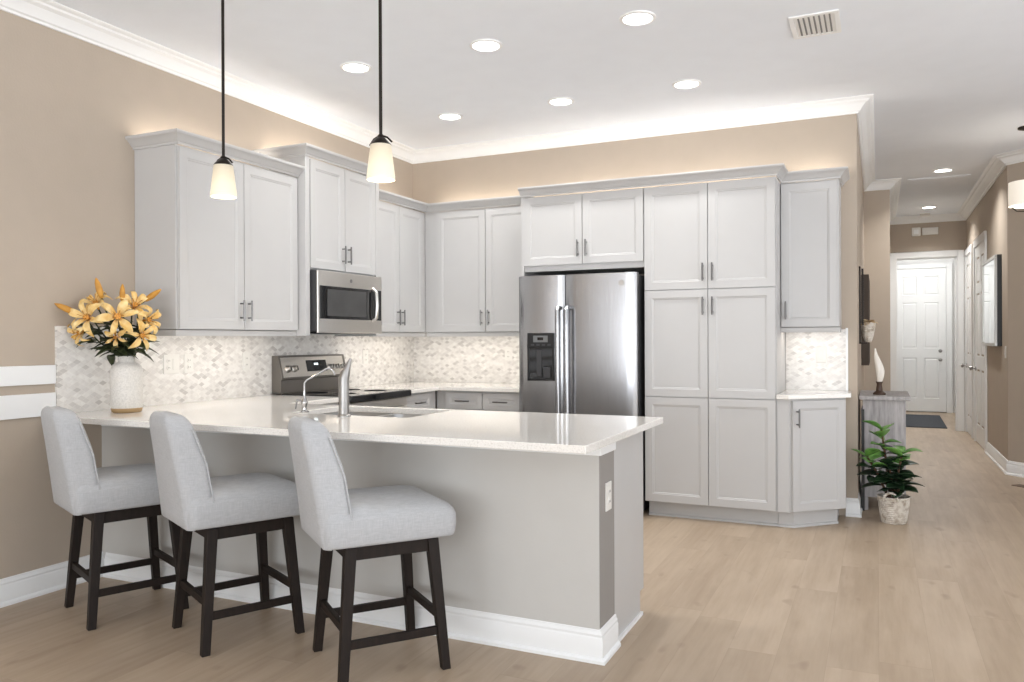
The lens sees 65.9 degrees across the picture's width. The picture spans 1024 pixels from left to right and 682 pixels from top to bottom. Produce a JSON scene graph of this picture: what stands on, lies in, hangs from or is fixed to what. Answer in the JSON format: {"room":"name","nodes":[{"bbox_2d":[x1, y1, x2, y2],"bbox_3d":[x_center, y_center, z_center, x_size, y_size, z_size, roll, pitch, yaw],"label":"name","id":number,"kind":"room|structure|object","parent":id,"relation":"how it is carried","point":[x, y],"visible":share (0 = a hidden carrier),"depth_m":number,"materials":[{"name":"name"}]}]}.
{"room":"kitchen","nodes":[
{"label":"kitchen","id":0,"kind":"room"},
{"bbox_2d":[0,10,412,578],"bbox_3d":[-3.230,-0.206,2.488,0.150,3.020,11.005,0,0,25],"label":"wall","id":1,"kind":"structure","parent":0,"point":[69,105],"depth_m":4.16,"materials":[{"name":"beige paint"}]},
{"bbox_2d":[0,392,55,419],"bbox_3d":[-2.745,0.329,3.330,0.018,0.118,1.738,0,0,25],"label":"trim","id":2,"kind":"structure","parent":1,"relation":"attached to","point":[23,405],"depth_m":3.96,"materials":[{"name":"white paint"}]},
{"bbox_2d":[0,365,55,386],"bbox_3d":[-2.746,0.176,3.330,0.018,0.097,1.738,0,0,25],"label":"trim","id":3,"kind":"structure","parent":1,"relation":"attached to","point":[38,374],"depth_m":3.98,"materials":[{"name":"white paint"}]},
{"bbox_2d":[0,551,103,607],"bbox_3d":[-2.679,1.233,3.458,0.026,0.133,2.020,0,0,25],"label":"baseboard","id":4,"kind":"structure","parent":1,"relation":"attached to","point":[28,585],"depth_m":4.02,"materials":[{"name":"white paint"}]},
{"bbox_2d":[125,128,304,335],"bbox_3d":[-1.800,-0.601,4.921,0.405,1.142,1.072,0,0,25],"label":"upper cabinet","id":5,"kind":"object","parent":1,"relation":"attached to","point":[220,267],"visible":0.98,"depth_m":4.67,"materials":[{"name":"grey paint"}]},
{"bbox_2d":[55,326,413,412],"bbox_3d":[-1.647,0.147,5.713,0.012,0.462,3.499,0,0,25],"label":"backsplash","id":6,"kind":"structure","parent":1,"relation":"attached to","point":[82,384],"depth_m":5.08,"materials":[{"name":"stone"}]},
{"bbox_2d":[163,354,178,373],"bbox_3d":[-2.062,0.140,4.789,0.010,0.116,0.118,0,0,25],"label":"wall outlet","id":7,"kind":"object","parent":6,"relation":"attached to","point":[170,362],"visible":1,"depth_m":4.79,"materials":[{"name":"white plastic"}]},
{"bbox_2d":[184,354,192,372],"bbox_3d":[-2.006,0.140,4.909,0.010,0.116,0.072,0,0,25],"label":"wall outlet","id":8,"kind":"object","parent":6,"relation":"attached to","point":[188,358],"visible":1,"depth_m":4.90,"materials":[{"name":"white plastic"}]},
{"bbox_2d":[242,353,249,369],"bbox_3d":[-1.800,0.139,5.356,0.010,0.116,0.072,0,0,25],"label":"wall outlet","id":9,"kind":"object","parent":6,"relation":"attached to","point":[245,356],"visible":1,"depth_m":5.35,"materials":[{"name":"white plastic"}]},
{"bbox_2d":[363,350,367,363],"bbox_3d":[-1.222,0.134,6.604,0.010,0.116,0.072,0,0,25],"label":"wall outlet","id":10,"kind":"object","parent":6,"relation":"attached to","point":[365,352],"visible":1,"depth_m":6.60,"materials":[{"name":"white plastic"}]},
{"bbox_2d":[252,143,379,335],"bbox_3d":[-1.365,-0.676,5.790,0.465,1.279,0.988,0,0,25],"label":"upper cabinet","id":11,"kind":"object","parent":1,"relation":"attached to","point":[338,207],"visible":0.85,"depth_m":5.58,"materials":[{"name":"grey paint"}]},
{"bbox_2d":[310,270,381,333],"bbox_3d":[-1.322,-0.267,5.778,0.474,0.432,0.764,0,0,25],"label":"microwave","id":12,"kind":"object","parent":11,"relation":"in","point":[340,303],"visible":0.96,"depth_m":5.62,"materials":[{"name":"grey metal"}]},
{"bbox_2d":[369,189,427,336],"bbox_3d":[-0.970,-0.607,6.713,0.404,1.142,1.135,0,0,25],"label":"upper cabinet","id":13,"kind":"object","parent":1,"relation":"attached to","point":[401,229],"visible":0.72,"depth_m":6.51,"materials":[{"name":"grey paint"}]},
{"bbox_2d":[102,426,614,629],"bbox_3d":[-0.918,0.878,3.860,2.887,0.828,0.199,0,0,25],"label":"wall","id":14,"kind":"structure","parent":0,"point":[524,543],"depth_m":3.40,"materials":[{"name":"beige paint"}]},
{"bbox_2d":[101,425,615,455],"bbox_3d":[-0.917,0.436,3.856,2.895,0.055,0.203,0,0,25],"label":"trim","id":15,"kind":"structure","parent":14,"relation":"on","point":[606,449],"depth_m":3.34,"materials":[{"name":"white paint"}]},
{"bbox_2d":[103,552,620,665],"bbox_3d":[-0.895,1.225,3.839,2.883,0.133,0.221,0,0,25],"label":"baseboard","id":16,"kind":"structure","parent":14,"relation":"attached to","point":[588,645],"depth_m":3.41,"materials":[{"name":"white paint"}]},
{"bbox_2d":[605,481,611,511],"bbox_3d":[0.399,0.639,3.257,0.010,0.116,0.072,0,0,25],"label":"wall outlet","id":17,"kind":"object","parent":14,"relation":"attached to","point":[608,486],"visible":1,"depth_m":3.25,"materials":[{"name":"white plastic"}]},
{"bbox_2d":[0,411,1023,681],"bbox_3d":[2.406,1.336,5.172,8.216,0.120,20.600,0,0,25],"label":"floor","id":18,"kind":"structure","parent":0,"point":[938,595],"depth_m":3.61,"materials":[{"name":"brown wood"}]},
{"bbox_2d":[41,406,188,630],"bbox_3d":[-1.906,0.799,3.818,0.597,0.993,0.446,0,0,-42],"label":"bar stool","id":19,"kind":"object","parent":18,"relation":"on","point":[101,495],"visible":0.8,"depth_m":3.63,"materials":[{"name":"grey fabric"}]},
{"bbox_2d":[149,411,304,657],"bbox_3d":[-1.261,0.797,3.517,0.597,0.993,0.446,0,0,-38],"label":"bar stool","id":20,"kind":"object","parent":18,"relation":"on","point":[218,507],"visible":0.98,"depth_m":3.36,"materials":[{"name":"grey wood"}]},
{"bbox_2d":[272,354,410,413],"bbox_3d":[-1.220,0.681,5.779,0.696,1.158,0.756,0,0,25],"label":"range","id":21,"kind":"object","parent":18,"relation":"on","point":[289,372],"visible":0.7,"depth_m":5.75,"materials":[{"name":"grey metal"}]},
{"bbox_2d":[282,388,405,396],"bbox_3d":[-1.209,0.381,5.772,0.555,0.024,0.756,0,0,25],"label":"cooktop","id":22,"kind":"object","parent":21,"relation":"in","point":[333,392],"depth_m":5.69,"materials":[{"name":"black glass"}]},
{"bbox_2d":[288,416,455,681],"bbox_3d":[-0.574,0.795,3.192,0.597,0.993,0.446,0,0,-27],"label":"bar stool","id":23,"kind":"object","parent":18,"relation":"on","point":[403,520],"visible":1,"depth_m":3.03,"materials":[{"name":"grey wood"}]},
{"bbox_2d":[407,391,434,408],"bbox_3d":[-0.977,0.848,6.379,0.637,0.882,0.524,0,0,25],"label":"base cabinet","id":24,"kind":"object","parent":18,"relation":"on","point":[423,399],"visible":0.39,"depth_m":6.28,"materials":[{"name":"grey paint"}]},
{"bbox_2d":[437,390,518,411],"bbox_3d":[-0.159,0.844,6.602,0.772,0.882,0.637,0,0,25],"label":"base cabinet","id":25,"kind":"object","parent":18,"relation":"on","point":[459,400],"visible":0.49,"depth_m":6.34,"materials":[{"name":"grey paint"}]},
{"bbox_2d":[349,381,518,393],"bbox_3d":[-0.528,0.388,6.501,1.356,0.030,1.131,0,0,25],"label":"countertop","id":26,"kind":"structure","parent":25,"relation":"on","point":[415,386],"depth_m":6.45,"materials":[{"name":"white stone"}]},
{"bbox_2d":[519,272,648,510],"bbox_3d":[0.598,0.381,6.140,0.931,1.762,0.755,0,0,25],"label":"refrigerator","id":27,"kind":"object","parent":18,"relation":"on","point":[582,336],"visible":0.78,"depth_m":5.83,"materials":[{"name":"grey metal"}]},
{"bbox_2d":[614,431,643,640],"bbox_3d":[-0.475,0.849,4.039,2.251,0.882,0.491,0,0,25],"label":"base cabinet","id":28,"kind":"object","parent":18,"relation":"on","point":[628,454],"visible":0.09,"depth_m":3.54,"materials":[{"name":"grey paint"}]},
{"bbox_2d":[76,395,662,453],"bbox_3d":[-0.719,0.392,4.201,2.940,0.030,1.675,0,0,25],"label":"countertop","id":29,"kind":"structure","parent":28,"relation":"on","point":[264,414],"depth_m":3.64,"materials":[{"name":"white stone"}]},
{"bbox_2d":[110,356,142,412],"bbox_3d":[-2.075,0.231,4.258,0.160,0.302,0.160,0,0,25],"label":"vase","id":30,"kind":"object","parent":29,"relation":"on","point":[126,375],"visible":0.95,"depth_m":4.20,"materials":[{"name":"white ceramic"}]},
{"bbox_2d":[54,303,130,354],"bbox_3d":[-2.205,-0.024,4.189,0.364,0.345,0.118,0,0,-17],"label":"stem","id":31,"kind":"object","parent":30,"relation":"in","point":[65,308],"visible":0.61,"depth_m":4.11,"materials":[{"name":"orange plant"}]},
{"bbox_2d":[67,318,133,365],"bbox_3d":[-2.190,0.012,4.197,0.258,0.272,0.241,0,0,25],"label":"stem","id":32,"kind":"object","parent":30,"relation":"in","point":[79,331],"visible":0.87,"depth_m":4.16,"materials":[{"name":"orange plant"}]},
{"bbox_2d":[68,301,133,356],"bbox_3d":[-2.162,-0.032,4.164,0.308,0.361,0.156,0,0,-26],"label":"stem","id":33,"kind":"object","parent":30,"relation":"in","point":[83,314],"visible":0.83,"depth_m":4.11,"materials":[{"name":"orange plant"}]},
{"bbox_2d":[78,291,133,350],"bbox_3d":[-2.159,-0.061,4.228,0.287,0.418,0.166,0,0,8],"label":"stem","id":34,"kind":"object","parent":30,"relation":"in","point":[90,297],"visible":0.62,"depth_m":4.21,"materials":[{"name":"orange plant"}]},
{"bbox_2d":[94,278,134,346],"bbox_3d":[-2.121,-0.094,4.212,0.241,0.483,0.098,0,0,-12],"label":"stem","id":35,"kind":"object","parent":30,"relation":"in","point":[98,287],"visible":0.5,"depth_m":4.18,"materials":[{"name":"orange plant"}]},
{"bbox_2d":[95,329,137,358],"bbox_3d":[-2.097,0.035,4.207,0.210,0.226,0.224,0,0,25],"label":"stem","id":36,"kind":"object","parent":30,"relation":"in","point":[116,343],"visible":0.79,"depth_m":4.16,"materials":[{"name":"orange plant"}]},
{"bbox_2d":[93,299,141,355],"bbox_3d":[-2.057,-0.037,4.168,0.196,0.369,0.242,0,0,25],"label":"stem","id":37,"kind":"object","parent":30,"relation":"in","point":[122,306],"visible":0.92,"depth_m":4.13,"materials":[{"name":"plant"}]},
{"bbox_2d":[103,284,140,347],"bbox_3d":[-2.069,-0.079,4.228,0.181,0.452,0.150,0,0,-8],"label":"stem","id":38,"kind":"object","parent":30,"relation":"in","point":[122,289],"visible":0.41,"depth_m":4.21,"materials":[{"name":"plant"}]},
{"bbox_2d":[115,291,148,354],"bbox_3d":[-2.046,-0.062,4.268,0.173,0.418,0.186,0,0,25],"label":"stem","id":39,"kind":"object","parent":30,"relation":"in","point":[142,297],"visible":0.57,"depth_m":4.26,"materials":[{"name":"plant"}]},
{"bbox_2d":[117,289,160,354],"bbox_3d":[-2.006,-0.069,4.239,0.243,0.432,0.115,0,0,-30],"label":"stem","id":40,"kind":"object","parent":30,"relation":"in","point":[155,293],"visible":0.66,"depth_m":4.30,"materials":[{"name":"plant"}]},
{"bbox_2d":[120,305,160,361],"bbox_3d":[-2.003,-0.025,4.249,0.223,0.344,0.154,0,0,-28],"label":"stem","id":41,"kind":"object","parent":30,"relation":"in","point":[157,314],"visible":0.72,"depth_m":4.25,"materials":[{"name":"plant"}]},
{"bbox_2d":[125,318,159,357],"bbox_3d":[-2.012,0.013,4.226,0.231,0.268,0.156,0,0,-14],"label":"stem","id":42,"kind":"object","parent":30,"relation":"in","point":[144,345],"visible":0.94,"depth_m":4.21,"materials":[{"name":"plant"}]},
{"bbox_2d":[294,368,335,412],"bbox_3d":[-1.048,0.260,4.211,0.214,0.235,0.047,0,0,-15],"label":"water tap","id":43,"kind":"object","parent":29,"relation":"on","point":[304,402],"visible":1,"depth_m":4.19,"materials":[{"name":"silver metal"}]},
{"bbox_2d":[337,358,351,416],"bbox_3d":[-0.855,0.231,4.004,0.072,0.292,0.156,0,0,-21],"label":"faucet","id":44,"kind":"object","parent":29,"relation":"on","point":[343,380],"visible":1,"depth_m":3.94,"materials":[{"name":"silver metal"}]},
{"bbox_2d":[325,412,421,417],"bbox_3d":[-0.748,0.502,4.226,0.750,0.188,0.470,0,0,25],"label":"sink","id":45,"kind":"object","parent":29,"relation":"in","point":[332,413],"visible":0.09,"depth_m":4.46,"materials":[{"name":"silver metal"}]},
{"bbox_2d":[641,163,792,525],"bbox_3d":[1.524,0.043,5.815,0.980,2.472,0.675,0,0,25],"label":"pantry cabinet","id":46,"kind":"object","parent":18,"relation":"on","point":[715,344],"visible":0.96,"depth_m":5.57,"materials":[{"name":"grey paint"}]},
{"bbox_2d":[777,398,845,527],"bbox_3d":[2.126,0.836,5.576,0.422,0.882,0.604,0,0,25],"label":"base cabinet","id":47,"kind":"object","parent":18,"relation":"on","point":[811,433],"visible":0.94,"depth_m":5.42,"materials":[{"name":"grey paint"}]},
{"bbox_2d":[776,389,851,398],"bbox_3d":[2.132,0.378,5.551,0.458,0.030,0.623,0,0,25],"label":"countertop","id":48,"kind":"structure","parent":47,"relation":"on","point":[788,393],"depth_m":5.45,"materials":[{"name":"white stone"}]},
{"bbox_2d":[861,405,864,510],"bbox_3d":[2.716,0.893,6.112,0.022,0.760,0.390,0,0,25],"label":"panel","id":49,"kind":"object","parent":18,"relation":"on","point":[862,409],"visible":0.68,"depth_m":5.94,"materials":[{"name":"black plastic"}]},
{"bbox_2d":[859,390,910,509],"bbox_3d":[2.921,0.842,6.199,0.350,0.862,0.700,0,0,25],"label":"console table","id":50,"kind":"object","parent":18,"relation":"on","point":[890,408],"visible":0.41,"depth_m":5.92,"materials":[{"name":"grey wood"}]},
{"bbox_2d":[873,348,885,394],"bbox_3d":[2.815,0.234,6.059,0.090,0.355,0.090,0,0,25],"label":"sculpture","id":51,"kind":"object","parent":50,"relation":"on","point":[880,372],"visible":1,"depth_m":6.05,"materials":[{"name":"white ceramic"}]},
{"bbox_2d":[851,420,924,524],"bbox_3d":[2.649,0.920,5.557,0.330,0.709,0.446,0,0,-34],"label":"potted plant","id":52,"kind":"object","parent":18,"relation":"on","point":[893,505],"visible":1,"depth_m":5.51,"materials":[{"name":"green plant"}]},
{"bbox_2d":[877,492,910,524],"bbox_3d":[2.682,1.159,5.556,0.218,0.232,0.262,0,0,25],"label":"basket","id":53,"kind":"object","parent":18,"relation":"on","point":[893,506],"depth_m":5.48,"materials":[{"name":"beige wicker"}]},
{"bbox_2d":[906,414,946,428],"bbox_3d":[6.344,1.244,12.357,0.730,0.012,2.050,0,0,25],"label":"door mat","id":54,"kind":"object","parent":18,"relation":"on","point":[912,420],"visible":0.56,"depth_m":12.15,"materials":[{"name":"grey fabric"}]},
{"bbox_2d":[52,0,1023,216],"bbox_3d":[3.107,-1.824,6.710,8.216,0.150,17.200,0,0,25],"label":"ceiling","id":55,"kind":"structure","parent":0,"point":[945,78],"depth_m":4.90,"materials":[{"name":"white paint"}]},
{"bbox_2d":[210,0,236,198],"bbox_3d":[-1.418,-1.217,3.881,0.126,1.019,0.126,0,0,25],"label":"pendant light","id":56,"kind":"object","parent":55,"relation":"hanging from","point":[223,185],"visible":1,"depth_m":3.86,"materials":[{"name":"white glass"}]},
{"bbox_2d":[340,62,370,72],"bbox_3d":[-0.987,-1.724,4.990,0.196,0.010,0.196,0,0,25],"label":"recessed light","id":57,"kind":"object","parent":55,"relation":"in","point":[353,67],"visible":1,"depth_m":4.99,"materials":[{"name":"white plastic"}]},
{"bbox_2d":[366,0,394,182],"bbox_3d":[-0.580,-1.220,3.487,0.126,1.019,0.126,0,0,25],"label":"pendant light","id":58,"kind":"object","parent":55,"relation":"hanging from","point":[380,169],"visible":1,"depth_m":3.46,"materials":[{"name":"white glass"}]},
{"bbox_2d":[438,112,462,119],"bbox_3d":[-0.476,-1.728,6.093,0.196,0.010,0.196,0,0,25],"label":"recessed light","id":59,"kind":"object","parent":55,"relation":"in","point":[445,116],"visible":1,"depth_m":6.09,"materials":[{"name":"white"}]},
{"bbox_2d":[469,39,502,51],"bbox_3d":[-0.152,-1.728,4.626,0.196,0.010,0.196,0,0,25],"label":"recessed light","id":60,"kind":"object","parent":55,"relation":"in","point":[482,45],"visible":1,"depth_m":4.62,"materials":[{"name":"white"}]},
{"bbox_2d":[547,97,573,105],"bbox_3d":[0.354,-1.731,5.720,0.196,0.010,0.196,0,0,25],"label":"recessed light","id":61,"kind":"object","parent":55,"relation":"in","point":[557,101],"visible":1,"depth_m":5.71,"materials":[{"name":"white"}]},
{"bbox_2d":[619,10,655,25],"bbox_3d":[0.675,-1.730,4.244,0.196,0.010,0.196,0,0,25],"label":"recessed light","id":62,"kind":"object","parent":55,"relation":"in","point":[637,17],"visible":1,"depth_m":4.23,"materials":[{"name":"white paint"}]},
{"bbox_2d":[672,79,701,88],"bbox_3d":[1.181,-1.734,5.343,0.196,0.010,0.196,0,0,25],"label":"recessed light","id":63,"kind":"object","parent":55,"relation":"in","point":[685,83],"visible":1,"depth_m":5.33,"materials":[{"name":"white"}]},
{"bbox_2d":[788,9,840,38],"bbox_3d":[1.666,-1.735,4.341,0.254,0.010,0.330,0,0,25],"label":"ceiling vent","id":64,"kind":"object","parent":55,"relation":"in","point":[825,22],"visible":1,"depth_m":4.33,"materials":[{"name":"white metal"}]},
{"bbox_2d":[920,213,929,216],"bbox_3d":[5.735,-1.749,10.982,0.130,0.034,0.130,0,0,25],"label":"smoke detector","id":65,"kind":"object","parent":55,"relation":"attached to","point":[922,214],"visible":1,"depth_m":10.94,"materials":[{"name":"white plastic"}]},
{"bbox_2d":[921,206,936,208],"bbox_3d":[5.490,-1.759,10.409,0.196,0.010,0.196,0,0,25],"label":"recessed light","id":66,"kind":"object","parent":55,"relation":"in","point":[924,207],"visible":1,"depth_m":10.42,"materials":[{"name":"white plastic"}]},
{"bbox_2d":[906,174,970,186],"bbox_3d":[4.656,-1.753,8.649,0.600,0.010,0.420,0,0,25],"label":"trim","id":67,"kind":"structure","parent":55,"relation":"in","point":[957,178],"depth_m":8.61,"materials":[{"name":"white paint"}]},
{"bbox_2d":[932,168,953,172],"bbox_3d":[4.427,-1.752,8.121,0.196,0.010,0.196,0,0,25],"label":"recessed light","id":68,"kind":"object","parent":55,"relation":"in","point":[941,170],"visible":1,"depth_m":8.12,"materials":[{"name":"white"}]},
{"bbox_2d":[1008,126,1023,211],"bbox_3d":[4.230,-1.403,6.474,0.286,0.700,0.286,0,0,25],"label":"ceiling lamp","id":69,"kind":"object","parent":55,"relation":"hanging from","point":[1015,188],"visible":1,"depth_m":6.44,"materials":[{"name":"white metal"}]},
{"bbox_2d":[413,114,857,515],"bbox_3d":[0.824,-0.229,6.587,3.765,3.020,0.140,0,0,25],"label":"wall","id":70,"kind":"structure","parent":0,"point":[825,142],"depth_m":6.20,"materials":[{"name":"beige paint"}]},
{"bbox_2d":[414,333,518,383],"bbox_3d":[-0.293,0.149,7.022,1.370,0.444,0.012,0,0,25],"label":"backsplash","id":71,"kind":"structure","parent":70,"relation":"attached to","point":[468,359],"depth_m":7.07,"materials":[{"name":"tile"}]},
{"bbox_2d":[505,347,511,360],"bbox_3d":[-0.031,0.114,6.887,0.072,0.116,0.010,0,0,25],"label":"wall outlet","id":72,"kind":"object","parent":71,"relation":"attached to","point":[508,350],"visible":1,"depth_m":6.88,"materials":[{"name":"white plastic"}]},
{"bbox_2d":[425,195,532,336],"bbox_3d":[-0.232,-0.610,6.773,1.040,1.142,0.404,0,0,25],"label":"upper cabinet","id":73,"kind":"object","parent":70,"relation":"attached to","point":[473,255],"visible":0.85,"depth_m":6.67,"materials":[{"name":"grey paint"}]},
{"bbox_2d":[0,0,1023,224],"bbox_3d":[1.036,-1.691,6.036,12.970,0.097,7.624,0,0,-17],"label":"trim","id":74,"kind":"structure","parent":70,"relation":"attached to","point":[51,14],"depth_m":6.01,"materials":[{"name":"white paint"}]},
{"bbox_2d":[518,176,643,276],"bbox_3d":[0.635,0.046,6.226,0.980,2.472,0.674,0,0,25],"label":"upper cabinet","id":75,"kind":"object","parent":70,"relation":"attached to","point":[593,232],"visible":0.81,"depth_m":5.97,"materials":[{"name":"grey paint"}]},
{"bbox_2d":[780,166,849,332],"bbox_3d":[2.173,-0.626,5.662,0.446,1.128,0.405,0,0,25],"label":"upper cabinet","id":76,"kind":"object","parent":70,"relation":"attached to","point":[810,209],"visible":0.97,"depth_m":5.55,"materials":[{"name":"grey paint"}]},
{"bbox_2d":[786,329,845,390],"bbox_3d":[2.244,0.139,5.848,0.414,0.446,0.012,0,0,25],"label":"backsplash","id":77,"kind":"structure","parent":70,"relation":"attached to","point":[803,372],"depth_m":5.84,"materials":[{"name":"stone"}]},
{"bbox_2d":[846,328,847,390],"bbox_3d":[2.438,0.133,5.755,0.016,0.456,0.016,0,0,25],"label":"trim","id":78,"kind":"structure","parent":70,"relation":"attached to","point":[846,328],"depth_m":5.75,"materials":[{"name":"white paint"}]},
{"bbox_2d":[857,125,889,492],"bbox_3d":[3.953,-0.245,8.701,0.380,3.020,6.325,0,0,25],"label":"wall","id":79,"kind":"structure","parent":0,"point":[873,207],"depth_m":8.69,"materials":[{"name":"beige paint"}]},
{"bbox_2d":[846,477,861,517],"bbox_3d":[3.961,1.198,8.544,0.286,0.133,6.378,0,0,26],"label":"baseboard","id":80,"kind":"structure","parent":79,"relation":"attached to","point":[853,505],"depth_m":5.74,"materials":[{"name":"white paint"}]},
{"bbox_2d":[861,274,869,364],"bbox_3d":[3.370,-0.191,7.530,0.065,0.820,0.900,0,0,25],"label":"canvas panel","id":81,"kind":"object","parent":79,"relation":"attached to","point":[865,348],"visible":0.73,"depth_m":7.12,"materials":[{"name":"fabric"}]},
{"bbox_2d":[859,266,876,343],"bbox_3d":[2.844,-0.287,6.340,0.146,0.620,0.173,0,0,-3],"label":"wall planter","id":82,"kind":"object","parent":79,"relation":"attached to","point":[868,328],"visible":1,"depth_m":6.31,"materials":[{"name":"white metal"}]},
{"bbox_2d":[897,258,954,412],"bbox_3d":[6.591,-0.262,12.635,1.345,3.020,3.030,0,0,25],"label":"door frame","id":83,"kind":"structure","parent":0,"point":[952,260],"depth_m":13.71,"materials":[{"name":"white paint"}]},
{"bbox_2d":[897,268,945,411],"bbox_3d":[7.153,-0.018,13.841,0.790,2.500,0.119,0,0,25],"label":"door","id":84,"kind":"structure","parent":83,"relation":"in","point":[921,293],"depth_m":13.84,"materials":[{"name":"white paint"}]},
{"bbox_2d":[890,221,965,366],"bbox_3d":[5.878,-0.257,11.229,0.991,3.020,0.120,0,0,25],"label":"wall","id":85,"kind":"structure","parent":0,"point":[951,235],"depth_m":11.15,"materials":[{"name":"beige paint"}]},
{"bbox_2d":[912,227,920,235],"bbox_3d":[5.729,-1.546,11.204,0.110,0.120,0.043,0,0,25],"label":"door chime","id":86,"kind":"object","parent":85,"relation":"attached to","point":[915,231],"visible":1,"depth_m":11.18,"materials":[{"name":"white plastic"}]},
{"bbox_2d":[890,250,964,430],"bbox_3d":[5.854,-0.006,11.164,0.931,2.519,0.020,0,0,25],"label":"trim","id":87,"kind":"structure","parent":85,"relation":"attached to","point":[946,253],"depth_m":11.02,"materials":[{"name":"white paint"}]},
{"bbox_2d":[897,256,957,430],"bbox_3d":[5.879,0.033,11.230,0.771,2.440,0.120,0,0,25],"label":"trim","id":88,"kind":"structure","parent":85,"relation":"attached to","point":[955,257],"depth_m":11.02,"materials":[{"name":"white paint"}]},
{"bbox_2d":[922,227,937,234],"bbox_3d":[5.888,-1.547,11.132,0.200,0.100,0.040,0,0,25],"label":"door chime","id":89,"kind":"object","parent":85,"relation":"attached to","point":[932,230],"visible":1,"depth_m":11.11,"materials":[{"name":"white plastic"}]},
{"bbox_2d":[966,162,1023,462],"bbox_3d":[5.522,-0.250,7.374,1.679,3.020,7.457,0,0,2],"label":"wall","id":90,"kind":"structure","parent":0,"point":[1004,226],"depth_m":7.54,"materials":[{"name":"beige paint"}]},
{"bbox_2d":[961,254,970,434],"bbox_3d":[6.092,0.041,10.569,0.114,2.400,0.700,0,0,25],"label":"door","id":91,"kind":"structure","parent":90,"relation":"in","point":[968,338],"depth_m":10.67,"materials":[{"name":"white paint"}]},
{"bbox_2d":[964,244,973,437],"bbox_3d":[6.100,0.001,10.557,0.024,2.504,0.865,0,0,25],"label":"trim","id":92,"kind":"structure","parent":90,"relation":"attached to","point":[969,250],"depth_m":10.22,"materials":[{"name":"white paint"}]},
{"bbox_2d":[969,242,983,448],"bbox_3d":[5.563,0.045,9.426,0.114,2.400,1.020,0,0,25],"label":"door","id":93,"kind":"structure","parent":90,"relation":"in","point":[979,250],"depth_m":9.52,"materials":[{"name":"white paint"}]},
{"bbox_2d":[973,230,987,451],"bbox_3d":[5.571,0.005,9.413,0.024,2.504,1.185,0,0,25],"label":"trim","id":94,"kind":"structure","parent":90,"relation":"attached to","point":[982,237],"depth_m":9.22,"materials":[{"name":"white paint"}]},
{"bbox_2d":[982,254,1001,345],"bbox_3d":[5.039,-0.404,8.311,0.062,0.910,1.066,0,0,25],"label":"wall mirror","id":95,"kind":"object","parent":90,"relation":"attached to","point":[992,267],"visible":1,"depth_m":8.07,"materials":[{"name":"black mirror"}]},
{"bbox_2d":[985,442,1023,477],"bbox_3d":[5.291,1.196,6.181,0.862,0.133,5.306,0,0,-8],"label":"baseboard","id":96,"kind":"structure","parent":90,"relation":"attached to","point":[1012,468],"depth_m":7.59,"materials":[{"name":"white paint"}]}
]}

